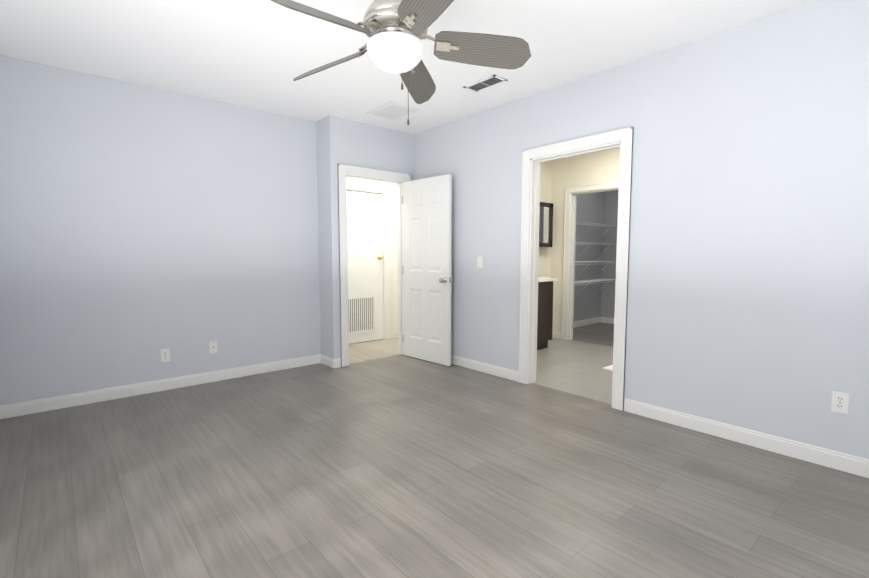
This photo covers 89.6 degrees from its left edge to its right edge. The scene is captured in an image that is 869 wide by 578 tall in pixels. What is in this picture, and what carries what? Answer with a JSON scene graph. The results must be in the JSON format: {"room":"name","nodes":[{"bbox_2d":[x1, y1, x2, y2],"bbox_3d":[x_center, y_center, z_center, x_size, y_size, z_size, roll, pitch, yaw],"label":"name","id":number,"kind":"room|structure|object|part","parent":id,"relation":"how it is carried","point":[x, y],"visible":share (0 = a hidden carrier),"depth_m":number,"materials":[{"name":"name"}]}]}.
{"room":"empty bedroom","nodes":[
{"label":"empty bedroom","id":0,"kind":"room"},
{"bbox_2d":[0,55,320,405],"bbox_3d":[-2.305,-0.412,3.919,2.670,2.600,0.120,-4,6,-41],"label":"wall","id":1,"kind":"structure","parent":0,"point":[141,226],"depth_m":3.70,"materials":[{"name":"blue paint"}]},
{"bbox_2d":[0,405,3,418],"bbox_3d":[-1.460,1.057,1.206,0.014,0.100,5.250,-4,6,-41],"label":"baseboard","id":2,"kind":"structure","parent":1,"relation":"attached to","point":[2,406],"depth_m":3.19,"materials":[{"name":"white wood"}]},
{"bbox_2d":[4,354,319,418],"bbox_3d":[-2.204,0.834,4.016,2.520,0.100,0.014,-4,6,-41],"label":"baseboard","id":3,"kind":"structure","parent":1,"relation":"attached to","point":[71,400],"depth_m":3.77,"materials":[{"name":"white wood"}]},
{"bbox_2d":[160,348,169,362],"bbox_3d":[-2.372,0.586,3.854,0.070,0.115,0.008,-4,6,-41],"label":"outlet","id":4,"kind":"object","parent":1,"relation":"attached to","point":[165,355],"visible":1,"depth_m":3.85,"materials":[{"name":"white plastic"}]},
{"bbox_2d":[209,341,217,353],"bbox_3d":[-2.075,0.546,4.104,0.070,0.115,0.016,-4,6,-41],"label":"outlet plate","id":5,"kind":"object","parent":1,"relation":"attached to","point":[213,347],"visible":1,"depth_m":4.10,"materials":[{"name":"white plastic"}]},
{"bbox_2d":[316,115,340,359],"bbox_3d":[-1.152,-0.475,4.716,0.120,2.600,0.420,-4,6,-41],"label":"wall","id":6,"kind":"structure","parent":0,"point":[328,136],"depth_m":4.59,"materials":[{"name":"blue paint"}]},
{"bbox_2d":[320,354,339,367],"bbox_3d":[-1.138,0.778,4.720,0.044,0.100,0.284,-4,6,-41],"label":"baseboard","id":7,"kind":"structure","parent":6,"relation":"attached to","point":[333,363],"depth_m":4.66,"materials":[{"name":"white wood"}]},
{"bbox_2d":[346,177,397,330],"bbox_3d":[-0.807,-0.583,6.070,2.420,2.600,0.120,-4,6,-41],"label":"wall","id":8,"kind":"structure","parent":0,"point":[393,254],"depth_m":6.18,"materials":[{"name":"beige paint"}]},
{"bbox_2d":[347,191,383,343],"bbox_3d":[-1.017,-0.282,5.871,0.764,2.016,0.191,-4,6,-41],"label":"door","id":9,"kind":"structure","parent":8,"relation":"in","point":[365,257],"depth_m":5.91,"materials":[{"name":"white paint"}]},
{"bbox_2d":[346,182,390,338],"bbox_3d":[-1.034,-0.332,5.893,0.958,2.129,0.162,-4,6,-41],"label":"trim","id":10,"kind":"structure","parent":8,"relation":"attached to","point":[384,191],"depth_m":6.09,"materials":[{"name":"white wood"}]},
{"bbox_2d":[391,331,397,338],"bbox_3d":[-0.281,0.634,6.535,0.905,0.100,0.014,-4,6,-41],"label":"baseboard","id":11,"kind":"structure","parent":8,"relation":"attached to","point":[394,334],"depth_m":6.26,"materials":[{"name":"white wood"}]},
{"bbox_2d":[340,118,413,180],"bbox_3d":[-0.646,-0.494,4.956,0.960,2.600,0.120,-4,6,-41],"label":"wall","id":12,"kind":"structure","parent":0,"point":[365,145],"depth_m":4.80,"materials":[{"name":"blue paint"}]},
{"bbox_2d":[338,164,410,366],"bbox_3d":[-0.684,-0.257,4.942,0.938,2.129,0.162,-4,6,-41],"label":"trim","id":13,"kind":"structure","parent":12,"relation":"attached to","point":[357,172],"depth_m":4.68,"materials":[{"name":"white wood"}]},
{"bbox_2d":[402,174,452,365],"bbox_3d":[-0.097,-0.203,4.868,0.191,2.018,0.746,-5,6,-45],"label":"bedroom door","id":14,"kind":"structure","parent":12,"relation":"in","point":[426,266],"depth_m":4.82,"materials":[{"name":"white paint"}]},
{"bbox_2d":[0,0,813,133],"bbox_3d":[1.202,-1.751,3.728,7.860,0.100,6.140,-4,6,-41],"label":"ceiling","id":15,"kind":"structure","parent":0,"point":[259,54],"depth_m":2.93,"materials":[{"name":"white paint"}]},
{"bbox_2d":[366,101,421,120],"bbox_3d":[-0.403,-1.740,4.292,0.350,0.009,0.450,-4,6,-41],"label":"ceiling vent","id":16,"kind":"object","parent":15,"relation":"in","point":[392,110],"visible":1,"depth_m":4.27,"materials":[{"name":"white metal"}]},
{"bbox_2d":[271,0,530,124],"bbox_3d":[-0.239,-1.213,2.143,1.246,0.720,1.289,-4,6,-41],"label":"ceiling fan","id":17,"kind":"object","parent":15,"relation":"hanging from","point":[395,31],"visible":1,"depth_m":2.15,"materials":[{"name":"grey wood"}]},
{"bbox_3d":[-0.195,-1.395,2.171,0.320,0.362,0.320,-4,6,-41],"label":"motor","id":18,"kind":"part","parent":17,"relation":"part of","materials":[{"name":"silver metal"}]},
{"bbox_3d":[-0.195,-1.164,2.189,0.286,0.130,0.286,-4,6,-41],"label":"lamp shade","id":19,"kind":"part","parent":17,"relation":"part of","materials":[{"name":"white glass"}]},
{"bbox_2d":[464,75,506,91],"bbox_3d":[0.416,-1.684,3.594,0.160,0.010,0.340,-4,6,-41],"label":"ceiling vent","id":20,"kind":"object","parent":15,"relation":"in","point":[486,83],"visible":0.96,"depth_m":3.58,"materials":[{"name":"white metal"}]},
{"bbox_2d":[0,322,868,577],"bbox_3d":[1.202,0.941,3.941,7.860,0.100,6.140,-4,6,-41],"label":"floor","id":21,"kind":"structure","parent":0,"point":[400,466],"depth_m":2.27,"materials":[{"name":"grey wood"}]},
{"bbox_2d":[537,277,558,349],"bbox_3d":[0.999,0.270,5.410,1.080,1.005,0.516,-4,6,-41],"label":"bathroom vanity","id":22,"kind":"object","parent":21,"relation":"on","point":[545,311],"visible":0.23,"depth_m":5.44,"materials":[{"name":"black wood"}]},
{"bbox_2d":[603,365,612,370],"bbox_3d":[2.160,0.829,4.600,0.640,0.018,0.490,-4,6,-41],"label":"bath mat","id":23,"kind":"object","parent":21,"relation":"on","point":[610,368],"visible":0.19,"depth_m":4.56,"materials":[{"name":"white"}]},
{"bbox_2d":[538,160,551,277],"bbox_3d":[0.906,-0.552,5.690,2.110,2.600,0.120,-4,6,-41],"label":"wall","id":24,"kind":"structure","parent":0,"point":[545,197],"depth_m":6.13,"materials":[{"name":"beige paint"}]},
{"bbox_2d":[539,202,552,246],"bbox_3d":[1.396,-0.873,5.932,0.560,0.600,0.115,-4,6,-41],"label":"mirror","id":25,"kind":"object","parent":24,"relation":"attached to","point":[546,226],"visible":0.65,"depth_m":5.98,"materials":[{"name":"black"}]},
{"bbox_2d":[549,147,619,331],"bbox_3d":[2.578,-0.520,5.280,0.120,2.600,2.690,-4,6,-41],"label":"wall","id":26,"kind":"structure","parent":0,"point":[594,167],"depth_m":6.05,"materials":[{"name":"beige paint"}]},
{"bbox_2d":[552,331,560,338],"bbox_3d":[2.299,0.745,5.138,0.618,0.100,2.690,-4,6,-41],"label":"baseboard","id":27,"kind":"structure","parent":26,"relation":"attached to","point":[556,335],"depth_m":6.23,"materials":[{"name":"white wood"}]},
{"bbox_2d":[561,180,618,339],"bbox_3d":[2.163,-0.318,5.778,0.162,2.119,0.958,-4,6,-41],"label":"trim","id":28,"kind":"structure","parent":26,"relation":"attached to","point":[572,193],"depth_m":6.03,"materials":[{"name":"white wood"}]},
{"bbox_2d":[573,192,603,321],"bbox_3d":[2.231,-0.665,7.111,1.760,2.600,0.120,-4,6,-41],"label":"wall","id":29,"kind":"structure","parent":0,"point":[589,209],"depth_m":7.36,"materials":[{"name":"grey paint"}]},
{"bbox_2d":[573,317,600,327],"bbox_3d":[2.268,0.585,7.153,1.740,0.100,0.014,-4,6,-41],"label":"baseboard","id":30,"kind":"structure","parent":29,"relation":"attached to","point":[593,321],"depth_m":7.41,"materials":[{"name":"white wood"}]},
{"bbox_2d":[574,222,616,295],"bbox_3d":[2.374,-0.444,6.966,1.748,1.187,0.304,-4,6,-41],"label":"wire closet shelf","id":31,"kind":"object","parent":29,"relation":"attached to","point":[590,243],"visible":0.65,"depth_m":7.03,"materials":[{"name":"white metal"}]},
{"bbox_2d":[600,190,617,317],"bbox_3d":[3.596,-0.654,6.971,0.120,2.600,2.120,-4,6,-41],"label":"wall","id":32,"kind":"structure","parent":0,"point":[610,216],"depth_m":7.55,"materials":[{"name":"grey paint"}]},
{"bbox_2d":[601,317,613,323],"bbox_3d":[3.552,0.596,7.018,0.014,0.100,1.900,-4,6,-41],"label":"baseboard","id":33,"kind":"structure","parent":32,"relation":"attached to","point":[603,319],"depth_m":7.63,"materials":[{"name":"white wood"}]},
{"bbox_2d":[414,0,868,458],"bbox_3d":[1.383,-0.374,3.444,0.120,2.600,5.070,-4,6,-41],"label":"wall","id":34,"kind":"structure","parent":0,"point":[748,292],"depth_m":2.79,"materials":[{"name":"blue paint"}]},
{"bbox_2d":[477,256,482,267],"bbox_3d":[0.459,-0.271,4.421,0.011,0.115,0.070,-4,6,-41],"label":"light switch","id":35,"kind":"object","parent":34,"relation":"attached to","point":[479,261],"visible":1,"depth_m":4.42,"materials":[{"name":"white plastic"}]},
{"bbox_2d":[451,354,518,381],"bbox_3d":[0.267,0.779,4.712,0.030,0.100,1.595,-4,6,-41],"label":"baseboard","id":36,"kind":"structure","parent":34,"relation":"attached to","point":[510,374],"depth_m":4.42,"materials":[{"name":"white wood"}]},
{"bbox_2d":[519,127,633,410],"bbox_3d":[1.177,-0.158,3.700,0.162,2.129,0.998,-4,6,-41],"label":"trim","id":37,"kind":"structure","parent":34,"relation":"attached to","point":[533,158],"depth_m":3.66,"materials":[{"name":"white wood"}]},
{"bbox_2d":[624,398,868,477],"bbox_3d":[2.215,0.956,2.483,0.014,0.100,2.315,-4,6,-41],"label":"baseboard","id":38,"kind":"structure","parent":34,"relation":"attached to","point":[851,464],"depth_m":2.72,"materials":[{"name":"white wood"}]},
{"bbox_2d":[831,391,849,413],"bbox_3d":[2.248,0.629,2.423,0.008,0.115,0.070,-4,6,-41],"label":"outlet","id":39,"kind":"object","parent":34,"relation":"attached to","point":[840,402],"visible":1,"depth_m":2.42,"materials":[{"name":"white plastic"}]}
]}

